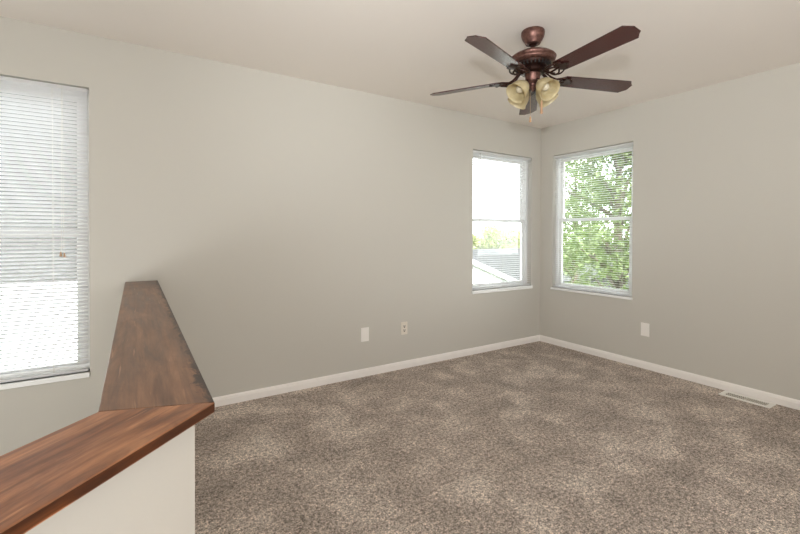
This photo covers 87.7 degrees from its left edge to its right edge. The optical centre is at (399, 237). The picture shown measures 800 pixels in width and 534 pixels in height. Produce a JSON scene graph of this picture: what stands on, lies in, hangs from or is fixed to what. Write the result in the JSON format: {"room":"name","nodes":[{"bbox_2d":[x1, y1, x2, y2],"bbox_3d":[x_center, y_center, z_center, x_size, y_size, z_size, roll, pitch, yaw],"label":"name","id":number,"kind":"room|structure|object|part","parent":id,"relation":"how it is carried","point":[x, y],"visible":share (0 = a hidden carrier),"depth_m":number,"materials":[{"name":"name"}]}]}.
{"room":"empty loft room","nodes":[
{"label":"empty loft room","id":0,"kind":"room"},
{"bbox_2d":[25,425,194,533],"bbox_3d":[-0.882,1.470,0.997,0.873,2.296,3.752,0,1,-13],"label":"wall","id":1,"kind":"structure","parent":0,"point":[155,494],"depth_m":0.66,"materials":[{"name":"beige paint"}]},
{"bbox_2d":[0,280,214,533],"bbox_3d":[-0.878,0.312,0.976,0.948,0.020,3.789,0,1,-13],"label":"wooden cap","id":2,"kind":"object","parent":1,"relation":"on","point":[155,390],"visible":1,"depth_m":0.69,"materials":[{"name":"brown wood"}]},
{"bbox_2d":[0,16,540,455],"bbox_3d":[-0.971,0.625,3.242,6.040,3.940,0.140,0,1,-32],"label":"wall","id":3,"kind":"structure","parent":0,"point":[277,219],"depth_m":3.13,"materials":[{"name":"grey paint"}]},
{"bbox_2d":[0,84,89,389],"bbox_3d":[-2.319,-0.031,2.362,0.904,1.774,0.155,0,1,-32],"label":"window","id":4,"kind":"structure","parent":3,"relation":"in","point":[85,374],"depth_m":2.58,"materials":[{"name":"white plastic"}]},
{"bbox_3d":[-2.334,0.384,2.387,0.840,0.855,0.024,0,1,-32],"label":"sash","id":5,"kind":"part","parent":4,"relation":"part of","materials":[{"name":"white plastic"}]},
{"bbox_3d":[-2.347,-0.447,2.404,0.840,0.879,0.024,0,1,-32],"label":"sash","id":6,"kind":"part","parent":4,"relation":"part of","materials":[{"name":"white plastic"}]},
{"bbox_2d":[0,76,88,382],"bbox_3d":[-2.296,-0.043,2.326,0.892,1.734,0.043,0,1,-32],"label":"window blind","id":7,"kind":"object","parent":4,"relation":"attached to","point":[4,81],"visible":1,"depth_m":2.45,"materials":[{"name":"white plastic"}]},
{"bbox_3d":[-2.303,0.816,2.341,0.888,0.016,0.022,0,1,-32],"label":"rail","id":8,"kind":"part","parent":7,"relation":"part of","materials":[{"name":"white plastic"}]},
{"bbox_3d":[-2.066,-0.041,2.481,0.002,1.696,0.029,0,1,-32],"label":"ladder cord","id":9,"kind":"part","parent":7,"relation":"part of","materials":[{"name":"white fabric"}]},
{"bbox_3d":[-2.016,-0.407,2.486,0.014,0.983,0.004,0,1,-32],"label":"pull cord","id":10,"kind":"part","parent":7,"relation":"part of","materials":[{"name":"white fabric"}]},
{"bbox_3d":[-2.300,0.841,2.337,0.904,0.030,0.075,0,1,-32],"label":"sill","id":11,"kind":"part","parent":4,"relation":"part of","materials":[{"name":"white paint"}]},
{"bbox_2d":[361,327,368,341],"bbox_3d":[-0.301,0.834,3.583,0.075,0.120,0.008,0,1,-32],"label":"wall plate","id":12,"kind":"object","parent":3,"relation":"attached to","point":[364,331],"visible":1,"depth_m":3.58,"materials":[{"name":"white plastic"}]},
{"bbox_2d":[213,335,539,406],"bbox_3d":[-0.005,1.160,3.771,3.846,0.066,0.014,0,1,-32],"label":"baseboard","id":13,"kind":"structure","parent":3,"relation":"attached to","point":[314,382],"depth_m":3.54,"materials":[{"name":"white wood"}]},
{"bbox_2d":[401,322,406,334],"bbox_3d":[0.039,0.827,3.798,0.070,0.115,0.009,0,1,-32],"label":"electrical outlet","id":14,"kind":"object","parent":3,"relation":"attached to","point":[403,324],"visible":1,"depth_m":3.79,"materials":[{"name":"beige plastic"}]},
{"bbox_2d":[472,153,532,293],"bbox_3d":[1.083,-0.164,4.523,0.900,1.478,0.155,0,1,-32],"label":"window","id":15,"kind":"structure","parent":3,"relation":"in","point":[523,233],"depth_m":4.74,"materials":[{"name":"white plastic"}]},
{"bbox_3d":[1.055,-0.520,4.565,0.824,0.703,0.024,0,1,-32],"label":"sash","id":16,"kind":"part","parent":15,"relation":"part of","materials":[{"name":"white plastic"}]},
{"bbox_3d":[1.069,0.160,4.547,0.824,0.729,0.024,0,1,-32],"label":"sash","id":17,"kind":"part","parent":15,"relation":"part of","materials":[{"name":"white plastic"}]},
{"bbox_2d":[472,150,530,289],"bbox_3d":[1.105,-0.179,4.488,0.876,1.432,0.039,0,1,-32],"label":"window blind","id":18,"kind":"object","parent":15,"relation":"attached to","point":[474,151],"visible":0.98,"depth_m":4.47,"materials":[{"name":"white plastic"}]},
{"bbox_3d":[1.100,0.529,4.500,0.872,0.016,0.022,0,1,-32],"label":"rail","id":19,"kind":"part","parent":18,"relation":"part of","materials":[{"name":"white plastic"}]},
{"bbox_3d":[1.384,-0.177,4.672,0.002,1.394,0.029,0,1,-32],"label":"ladder cord","id":20,"kind":"part","parent":18,"relation":"part of","materials":[{"name":"white fabric"}]},
{"bbox_3d":[1.102,0.557,4.496,0.900,0.036,0.075,0,1,-32],"label":"sill","id":21,"kind":"part","parent":15,"relation":"part of","materials":[{"name":"white plastic"}]},
{"bbox_2d":[0,0,799,128],"bbox_3d":[0.553,-1.343,0.964,6.180,0.250,5.580,0,1,-32],"label":"ceiling","id":22,"kind":"structure","parent":0,"point":[408,50],"depth_m":2.56,"materials":[{"name":"white paint"}]},
{"bbox_2d":[430,26,640,122],"bbox_3d":[0.804,-0.960,2.444,1.236,0.543,1.202,0,1,-32],"label":"ceiling fan","id":23,"kind":"object","parent":22,"relation":"hanging from","point":[531,63],"visible":1,"depth_m":2.40,"materials":[{"name":"brown metal"}]},
{"bbox_3d":[0.421,-0.948,2.662,0.470,0.006,0.127,-1,12,25],"label":"blade","id":24,"kind":"part","parent":23,"relation":"part of","materials":[{"name":"brown wood"}]},
{"bbox_3d":[0.509,-0.970,2.194,0.127,0.006,0.470,17,10,43],"label":"blade","id":25,"kind":"part","parent":23,"relation":"part of","materials":[{"name":"brown wood"}]},
{"bbox_3d":[0.708,-0.874,2.446,0.106,0.126,0.126,-45,20,-20],"label":"lamp shade","id":26,"kind":"part","parent":23,"relation":"part of","materials":[{"name":"white glass"}]},
{"bbox_3d":[0.749,-0.875,2.574,0.126,0.126,0.106,0,-41,-27],"label":"lamp shade","id":27,"kind":"part","parent":23,"relation":"part of","materials":[{"name":"white glass"}]},
{"bbox_3d":[0.716,-0.882,2.449,0.075,0.049,0.049,-45,20,-20],"label":"bulb","id":28,"kind":"part","parent":23,"relation":"part of","materials":[{"name":"beige glass"}]},
{"bbox_3d":[0.895,-0.935,2.885,0.127,0.006,0.470,-12,-5,14],"label":"blade","id":29,"kind":"part","parent":23,"relation":"part of","materials":[{"name":"brown wood"}]},
{"bbox_3d":[0.793,-1.021,2.488,0.212,0.030,0.212,0,1,-32],"label":"motor","id":30,"kind":"part","parent":23,"relation":"part of","materials":[{"name":"brown metal"}]},
{"bbox_3d":[0.833,-0.881,2.412,0.049,0.049,0.075,0,43,-27],"label":"bulb","id":31,"kind":"part","parent":23,"relation":"part of","materials":[{"name":"beige glass"}]},
{"bbox_3d":[0.877,-0.875,2.533,0.106,0.126,0.126,45,-19,-20],"label":"lamp shade","id":32,"kind":"part","parent":23,"relation":"part of","materials":[{"name":"white glass"}]},
{"bbox_3d":[0.837,-0.874,2.405,0.126,0.126,0.106,0,43,-27],"label":"lamp shade","id":33,"kind":"part","parent":23,"relation":"part of","materials":[{"name":"white glass"}]},
{"bbox_3d":[1.197,-0.942,2.557,0.470,0.006,0.127,1,-12,-9],"label":"blade","id":34,"kind":"part","parent":23,"relation":"part of","materials":[{"name":"brown wood"}]},
{"bbox_3d":[0.985,-0.960,2.127,0.127,0.006,0.470,13,-7,-27],"label":"blade","id":35,"kind":"part","parent":23,"relation":"part of","materials":[{"name":"brown wood"}]},
{"bbox_2d":[195,341,799,533],"bbox_3d":[0.545,1.372,0.991,5.900,0.300,5.300,0,1,-32],"label":"floor","id":36,"kind":"structure","parent":0,"point":[539,437],"depth_m":2.31,"materials":[{"name":"carpet"}]},
{"bbox_2d":[719,390,775,408],"bbox_3d":[2.581,1.203,3.103,0.124,0.008,0.308,0,1,-32],"label":"floor vent","id":37,"kind":"object","parent":36,"relation":"in","point":[740,397],"visible":1,"depth_m":3.09,"materials":[{"name":"white metal"}]},
{"bbox_2d":[540,62,799,399],"bbox_3d":[3.098,0.094,2.598,0.140,2.840,5.580,0,1,-32],"label":"wall","id":38,"kind":"structure","parent":0,"point":[716,224],"depth_m":3.41,"materials":[{"name":"grey paint"}]},
{"bbox_2d":[550,145,632,299],"bbox_3d":[1.992,-0.165,4.313,0.155,1.492,0.905,0,1,-32],"label":"window","id":39,"kind":"structure","parent":38,"relation":"in","point":[559,230],"depth_m":4.49,"materials":[{"name":"white plastic"}]},
{"bbox_3d":[1.956,0.569,4.299,0.075,0.024,0.905,0,1,-32],"label":"sill","id":40,"kind":"part","parent":39,"relation":"part of","materials":[{"name":"white plastic"}]},
{"bbox_2d":[553,142,632,296],"bbox_3d":[1.962,-0.173,4.294,0.029,1.458,0.877,0,1,-32],"label":"window blind","id":41,"kind":"object","parent":39,"relation":"attached to","point":[631,143],"visible":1,"depth_m":4.25,"materials":[{"name":"white plastic"}]},
{"bbox_3d":[1.783,-0.174,4.576,0.029,1.420,0.002,0,1,-32],"label":"ladder cord","id":42,"kind":"part","parent":41,"relation":"part of","materials":[{"name":"white fabric"}]},
{"bbox_3d":[1.962,-0.170,4.294,0.029,1.420,0.002,0,1,-32],"label":"ladder cord","id":43,"kind":"part","parent":41,"relation":"part of","materials":[{"name":"white fabric"}]},
{"bbox_3d":[1.960,0.548,4.301,0.022,0.016,0.873,0,1,-32],"label":"rail","id":44,"kind":"part","parent":41,"relation":"part of","materials":[{"name":"white plastic"}]},
{"bbox_3d":[2.142,-0.167,4.011,0.029,1.420,0.002,0,1,-32],"label":"ladder cord","id":45,"kind":"part","parent":41,"relation":"part of","materials":[{"name":"white fabric"}]},
{"bbox_3d":[2.012,0.167,4.329,0.024,0.753,0.825,0,1,-32],"label":"sash","id":46,"kind":"part","parent":39,"relation":"part of","materials":[{"name":"white plastic"}]},
{"bbox_3d":[2.039,-0.526,4.338,0.024,0.705,0.825,0,1,-32],"label":"sash","id":47,"kind":"part","parent":39,"relation":"part of","materials":[{"name":"white plastic"}]},
{"bbox_2d":[641,322,648,336],"bbox_3d":[2.242,0.841,3.810,0.008,0.120,0.075,0,1,-32],"label":"wall plate","id":48,"kind":"object","parent":38,"relation":"attached to","point":[644,326],"visible":1,"depth_m":3.81,"materials":[{"name":"white plastic"}]},
{"bbox_2d":[540,335,799,409],"bbox_3d":[3.029,1.181,2.568,0.014,0.066,5.300,0,1,-32],"label":"baseboard","id":49,"kind":"structure","parent":38,"relation":"attached to","point":[746,391],"depth_m":3.52,"materials":[{"name":"white wood"}]},
{"label":"outside","id":50,"kind":"structure","parent":0,"visible":0},
{"bbox_3d":[6.217,4.245,25.545,150.000,0.100,150.000,0,1,-32],"label":"ground","id":51,"kind":"structure","parent":50,"visible":0},
{"bbox_2d":[0,92,76,370],"bbox_3d":[-7.782,-1.126,9.325,9.700,10.880,9.150,0,1,-32],"label":"house","id":52,"kind":"structure","parent":51,"relation":"on","point":[9,351],"depth_m":7.69,"materials":[{"name":"grey"}]},
{"bbox_2d":[473,229,481,248],"bbox_3d":[6.024,0.965,48.262,7.786,6.416,6.761,0,1,-40],"label":"tree","id":53,"kind":"object","parent":51,"relation":"on","point":[474,240],"visible":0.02,"depth_m":47.59,"materials":[{"name":"green plant"}]},
{"bbox_2d":[473,259,515,283],"bbox_3d":[0.397,2.315,17.728,10.700,3.880,5.410,0,1,-32],"label":"house","id":54,"kind":"structure","parent":51,"relation":"on","point":[494,274],"depth_m":16.57,"materials":[{"name":"white"}]},
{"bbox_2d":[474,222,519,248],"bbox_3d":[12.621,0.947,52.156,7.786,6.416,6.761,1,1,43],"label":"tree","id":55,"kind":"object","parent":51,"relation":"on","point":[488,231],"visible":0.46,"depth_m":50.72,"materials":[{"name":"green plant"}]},
{"bbox_2d":[473,248,628,287],"bbox_3d":[6.035,2.497,31.333,24.410,3.280,10.700,0,1,-32],"label":"house","id":56,"kind":"structure","parent":51,"relation":"on","point":[500,256],"depth_m":30.03,"materials":[{"name":"grey"}]},
{"bbox_2d":[563,161,614,286],"bbox_3d":[7.511,0.357,18.094,4.144,7.843,3.715,0,1,-20],"label":"leafy tree","id":57,"kind":"object","parent":51,"relation":"on","point":[565,268],"visible":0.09,"depth_m":17.80,"materials":[{"name":"green plant"}]},
{"bbox_2d":[563,151,631,289],"bbox_3d":[5.250,0.226,9.899,3.910,8.256,4.362,0,1,10],"label":"leafy tree","id":58,"kind":"object","parent":51,"relation":"on","point":[585,243],"visible":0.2,"depth_m":9.61,"materials":[{"name":"green plant"}]}
]}

